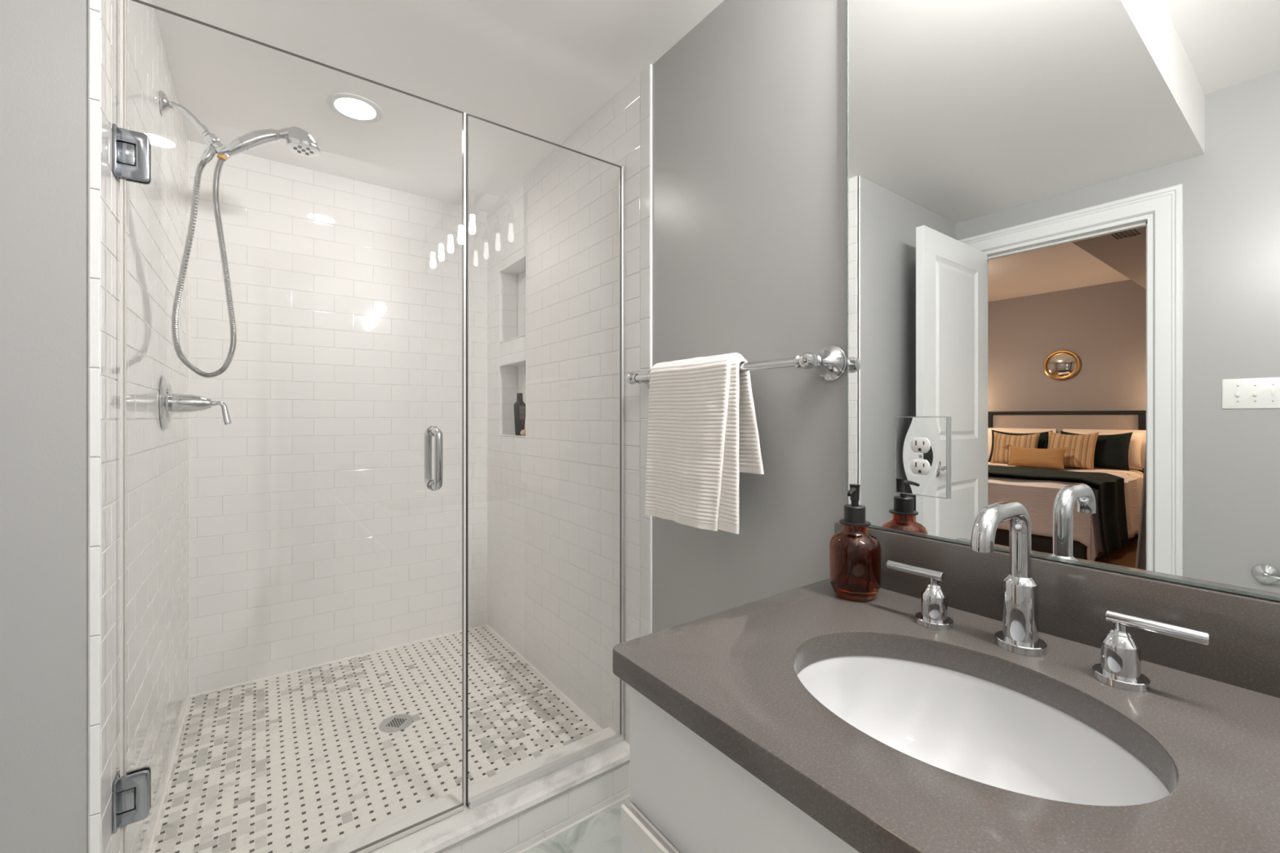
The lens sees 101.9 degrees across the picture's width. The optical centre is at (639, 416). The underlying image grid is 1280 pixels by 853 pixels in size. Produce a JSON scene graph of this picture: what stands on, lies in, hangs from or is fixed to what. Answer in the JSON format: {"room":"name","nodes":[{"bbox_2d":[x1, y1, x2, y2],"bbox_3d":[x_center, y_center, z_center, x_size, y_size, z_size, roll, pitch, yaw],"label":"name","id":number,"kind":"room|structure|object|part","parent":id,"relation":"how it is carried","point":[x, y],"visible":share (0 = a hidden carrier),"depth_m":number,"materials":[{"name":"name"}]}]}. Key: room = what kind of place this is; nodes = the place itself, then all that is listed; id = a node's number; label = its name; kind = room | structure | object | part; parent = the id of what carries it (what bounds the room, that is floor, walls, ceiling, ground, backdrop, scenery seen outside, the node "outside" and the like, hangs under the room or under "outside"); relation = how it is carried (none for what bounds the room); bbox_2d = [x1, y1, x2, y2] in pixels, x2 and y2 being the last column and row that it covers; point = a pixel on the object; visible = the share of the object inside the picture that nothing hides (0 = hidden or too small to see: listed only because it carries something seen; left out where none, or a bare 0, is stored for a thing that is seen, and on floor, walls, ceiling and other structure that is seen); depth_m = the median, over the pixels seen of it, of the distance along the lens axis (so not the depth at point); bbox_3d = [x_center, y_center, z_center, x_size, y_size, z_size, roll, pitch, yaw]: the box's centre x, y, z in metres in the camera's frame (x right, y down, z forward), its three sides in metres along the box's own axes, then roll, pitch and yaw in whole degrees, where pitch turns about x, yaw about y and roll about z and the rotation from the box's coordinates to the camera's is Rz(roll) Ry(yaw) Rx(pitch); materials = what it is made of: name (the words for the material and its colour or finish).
{"room":"bathroom","nodes":[
{"label":"bathroom","id":0,"kind":"room"},
{"bbox_2d":[0,0,88,852],"bbox_3d":[-1.369,0.065,0.660,0.952,2.270,0.117,0,0,-36],"label":"wall","id":1,"kind":"structure","parent":0,"point":[44,43],"depth_m":0.86,"materials":[{"name":"grey paint"}]},
{"bbox_2d":[88,0,188,852],"bbox_3d":[-1.347,0.065,1.449,0.015,2.270,1.374,0,0,-36],"label":"wall","id":2,"kind":"structure","parent":0,"point":[157,211],"depth_m":1.18,"materials":[{"name":"white tile"}]},
{"bbox_2d":[159,374,231,431],"bbox_3d":[-1.304,-0.040,1.535,0.155,0.160,0.160,0,0,-36],"label":"shower valve","id":3,"kind":"object","parent":2,"relation":"attached to","point":[170,402],"visible":1,"depth_m":1.49,"materials":[{"name":"silver metal"}]},
{"bbox_3d":[-1.259,-0.011,1.565,0.047,0.074,0.019,0,0,-18],"label":"lever","id":4,"kind":"part","parent":3,"relation":"part of","materials":[{"name":"silver metal"}]},
{"bbox_2d":[160,90,231,159],"bbox_3d":[-1.278,-0.837,1.499,0.155,0.149,0.064,0,0,-36],"label":"shower arm","id":5,"kind":"object","parent":2,"relation":"attached to","point":[211,139],"visible":1,"depth_m":1.49,"materials":[{"name":"silver metal"}]},
{"bbox_2d":[171,126,319,377],"bbox_3d":[-1.180,-0.513,1.572,0.361,0.799,0.091,0,0,-36],"label":"shower","id":6,"kind":"object","parent":5,"relation":"attached to","point":[298,140],"visible":1,"depth_m":1.52,"materials":[{"name":"silver metal"}]},
{"bbox_2d":[112,0,466,852],"bbox_3d":[-0.737,0.117,1.192,0.666,1.858,0.121,0,0,-36],"label":"shower door","id":7,"kind":"structure","parent":2,"relation":"attached to","point":[131,149],"depth_m":1.00,"materials":[{"name":"clear glass"}]},
{"bbox_3d":[-0.534,0.107,1.340,0.027,0.167,0.121,0,0,-36],"label":"pull handle","id":8,"kind":"part","parent":7,"relation":"part of","materials":[{"name":"silver metal"}]},
{"bbox_2d":[190,141,485,695],"bbox_3d":[-1.272,0.013,2.355,1.180,2.165,0.001,0,0,-36],"label":"wall","id":9,"kind":"structure","parent":0,"point":[318,535],"depth_m":2.28,"materials":[{"name":"white tile"}]},
{"bbox_2d":[147,139,602,852],"bbox_3d":[-0.924,0.010,1.880,1.187,2.160,1.185,0,0,-36],"label":"trim","id":10,"kind":"structure","parent":9,"relation":"attached to","point":[557,690],"depth_m":2.00,"materials":[{"name":"white"}]},
{"bbox_2d":[151,625,599,852],"bbox_3d":[-0.920,1.105,1.874,1.180,0.041,1.192,0,0,-36],"label":"floor","id":11,"kind":"structure","parent":0,"point":[300,762],"depth_m":1.72,"materials":[{"name":"white tile"}]},
{"bbox_2d":[378,714,413,733],"bbox_3d":[-0.862,1.083,1.835,0.110,0.003,0.110,0,0,-36],"label":"floor drain","id":12,"kind":"object","parent":11,"relation":"on","point":[397,722],"visible":1,"depth_m":1.83,"materials":[{"name":"silver metal"}]},
{"bbox_2d":[151,0,724,211],"bbox_3d":[-0.978,-1.085,1.246,2.515,0.030,2.437,0,0,-36],"label":"ceiling","id":13,"kind":"structure","parent":0,"point":[543,69],"depth_m":1.62,"materials":[{"name":"white paint"}]},
{"bbox_2d":[326,92,382,123],"bbox_3d":[-0.986,-1.073,1.798,0.172,0.018,0.172,0,0,-36],"label":"recessed light","id":14,"kind":"object","parent":13,"relation":"in","point":[353,107],"visible":1,"depth_m":1.79,"materials":[{"name":"white paint"}]},
{"bbox_2d":[524,797,631,852],"bbox_3d":[-0.173,1.225,-0.058,2.272,0.050,2.610,0,0,-36],"label":"floor","id":15,"kind":"structure","parent":0,"point":[601,833],"depth_m":1.48,"materials":[{"name":"stone"}]},
{"bbox_2d":[310,727,629,852],"bbox_3d":[-0.534,1.129,1.347,1.180,0.161,0.162,0,0,-36],"label":"shower curb","id":16,"kind":"object","parent":15,"relation":"on","point":[520,820],"depth_m":1.44,"materials":[{"name":"white tile"}]},
{"bbox_2d":[465,113,624,808],"bbox_3d":[-0.261,0.119,1.540,0.508,1.862,0.019,0,0,-36],"label":"fixed glass panel","id":17,"kind":"object","parent":16,"relation":"on","point":[491,793],"visible":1,"depth_m":1.64,"materials":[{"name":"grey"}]},
{"bbox_2d":[621,685,859,852],"bbox_3d":[0.741,0.781,0.138,0.561,0.838,1.836,0,0,-36],"label":"vanity cabinet","id":18,"kind":"object","parent":15,"relation":"on","point":[686,796],"visible":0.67,"depth_m":0.61,"materials":[{"name":"white paint"}]},
{"bbox_3d":[0.162,0.682,0.485,0.035,0.245,0.587,0,0,-36],"label":"drawer","id":19,"kind":"part","parent":18,"relation":"part of","materials":[{"name":"white paint"}]},
{"bbox_3d":[0.162,0.546,0.485,0.035,0.028,0.587,0,0,-36],"label":"edge pull","id":20,"kind":"part","parent":18,"relation":"part of","materials":[{"name":"silver metal"}]},
{"bbox_2d":[612,521,1279,852],"bbox_3d":[0.734,0.288,0.149,0.564,0.145,1.869,0,0,-36],"label":"countertop","id":21,"kind":"structure","parent":18,"relation":"on","point":[1206,726],"depth_m":0.61,"materials":[{"name":"grey stone"}]},
{"bbox_2d":[829,484,880,601],"bbox_3d":[0.389,0.223,0.939,0.088,0.202,0.086,0,0,-36],"label":"soap dispenser","id":22,"kind":"object","parent":21,"relation":"on","point":[855,553],"visible":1,"depth_m":0.91,"materials":[{"name":"orange glass"}]},
{"bbox_3d":[0.389,0.258,0.939,0.086,0.131,0.086,0,0,-36],"label":"bottle glass","id":23,"kind":"part","parent":22,"relation":"part of","materials":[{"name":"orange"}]},
{"bbox_2d":[885,560,953,630],"bbox_3d":[0.446,0.282,0.831,0.052,0.083,0.100,0,0,-36],"label":"handle","id":24,"kind":"object","parent":21,"relation":"on","point":[933,615],"visible":1,"depth_m":0.80,"materials":[{"name":"silver metal"}]},
{"bbox_3d":[0.442,0.252,0.836,0.014,0.023,0.087,0,0,-36],"label":"lever","id":25,"kind":"part","parent":24,"relation":"part of","materials":[{"name":"silver metal"}]},
{"bbox_3d":[0.460,0.319,0.812,0.052,0.010,0.052,0,0,-36],"label":"plate","id":26,"kind":"part","parent":24,"relation":"part of","materials":[{"name":"silver metal"}]},
{"bbox_2d":[796,655,1169,806],"bbox_3d":[0.362,0.441,0.609,0.341,0.157,0.423,0,0,-36],"label":"sink","id":27,"kind":"object","parent":21,"relation":"in","point":[971,727],"visible":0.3,"depth_m":0.70,"materials":[{"name":"white ceramic"}]},
{"bbox_2d":[970,500,1047,656],"bbox_3d":[0.491,0.219,0.698,0.170,0.210,0.060,0,0,-36],"label":"faucet spout","id":28,"kind":"object","parent":21,"relation":"on","point":[1019,634],"visible":1,"depth_m":0.71,"materials":[{"name":"silver metal"}]},
{"bbox_3d":[0.484,0.172,0.693,0.153,0.115,0.025,0,0,-36],"label":"spout","id":29,"kind":"part","parent":28,"relation":"part of","materials":[{"name":"silver metal"}]},
{"bbox_3d":[0.536,0.318,0.731,0.060,0.011,0.060,0,0,-36],"label":"plate","id":30,"kind":"part","parent":28,"relation":"part of","materials":[{"name":"silver metal"}]},
{"bbox_2d":[1092,609,1210,692],"bbox_3d":[0.603,0.282,0.617,0.052,0.083,0.100,0,0,-36],"label":"handle","id":31,"kind":"object","parent":21,"relation":"on","point":[1119,667],"visible":1,"depth_m":0.62,"materials":[{"name":"silver metal"}]},
{"bbox_3d":[0.589,0.319,0.636,0.052,0.010,0.052,0,0,-36],"label":"plate","id":32,"kind":"part","parent":31,"relation":"part of","materials":[{"name":"silver metal"}]},
{"bbox_3d":[0.607,0.252,0.611,0.014,0.023,0.087,0,0,-36],"label":"lever","id":33,"kind":"part","parent":31,"relation":"part of","materials":[{"name":"silver metal"}]},
{"bbox_2d":[487,0,1279,744],"bbox_3d":[0.435,-0.055,1.126,0.131,2.510,4.002,0,0,-36],"label":"wall","id":34,"kind":"structure","parent":0,"point":[749,106],"depth_m":1.52,"materials":[{"name":"grey paint"}]},
{"bbox_2d":[513,393,525,435],"bbox_3d":[-0.571,-0.013,2.463,0.035,0.198,0.060,0,0,27],"label":"toiletry bottle","id":35,"kind":"object","parent":34,"relation":"on","point":[519,406],"visible":0.97,"depth_m":2.44,"materials":[{"name":"black plastic"}]},
{"bbox_2d":[520,429,525,435],"bbox_3d":[-0.529,0.071,2.379,0.040,0.029,0.040,0,0,-36],"label":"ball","id":36,"kind":"object","parent":34,"relation":"on","point":[522,432],"visible":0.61,"depth_m":2.36,"materials":[{"name":"brown"}]},
{"bbox_2d":[626,345,847,389],"bbox_3d":[0.182,-0.112,1.295,0.100,0.072,0.674,0,0,-36],"label":"towel bar","id":37,"kind":"object","parent":34,"relation":"attached to","point":[831,363],"visible":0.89,"depth_m":1.06,"materials":[{"name":"silver metal"}]},
{"bbox_2d":[644,352,764,533],"bbox_3d":[0.151,0.058,1.284,0.091,0.412,0.355,0,0,-36],"label":"hand towel","id":38,"kind":"object","parent":37,"relation":"hanging from","point":[703,432],"visible":1,"depth_m":1.23,"materials":[{"name":"white fabric"}]},
{"bbox_3d":[0.150,-0.112,1.283,0.019,0.019,0.594,0,0,-36],"label":"rod","id":39,"kind":"part","parent":37,"relation":"part of","materials":[{"name":"silver metal"}]},
{"bbox_2d":[834,521,1279,697],"bbox_3d":[0.955,0.270,0.311,0.015,0.108,1.869,0,0,-36],"label":"backsplash","id":40,"kind":"structure","parent":34,"relation":"attached to","point":[1243,650],"depth_m":0.71,"materials":[{"name":"grey stone"}]},
{"bbox_2d":[847,0,1279,600],"bbox_3d":[0.951,-0.416,0.323,0.007,1.259,1.797,0,0,-36],"label":"vanity mirror","id":41,"kind":"object","parent":34,"relation":"attached to","point":[1064,215],"visible":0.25,"depth_m":0.75,"materials":[{"name":"silver mirror"}]},
{"bbox_2d":[894,416,949,498],"bbox_3d":[0.501,0.070,0.925,0.009,0.141,0.090,0,0,-36],"label":"wall outlet","id":42,"kind":"object","parent":41,"relation":"attached to","point":[922,443],"visible":1,"depth_m":0.92,"materials":[{"name":"white plastic"}]},
{"bbox_2d":[910,458,929,475],"bbox_3d":[0.500,0.089,0.925,0.007,0.027,0.034,0,0,-36],"label":"receptacle","id":43,"kind":"object","parent":42,"relation":"attached to","point":[917,466],"depth_m":0.92,"materials":[{"name":"white plastic"}]},
{"bbox_2d":[910,437,929,453],"bbox_3d":[0.500,0.051,0.925,0.007,0.027,0.034,0,0,-36],"label":"receptacle","id":44,"kind":"object","parent":42,"relation":"attached to","point":[917,445],"depth_m":0.92,"materials":[{"name":"white plastic"}]}
]}

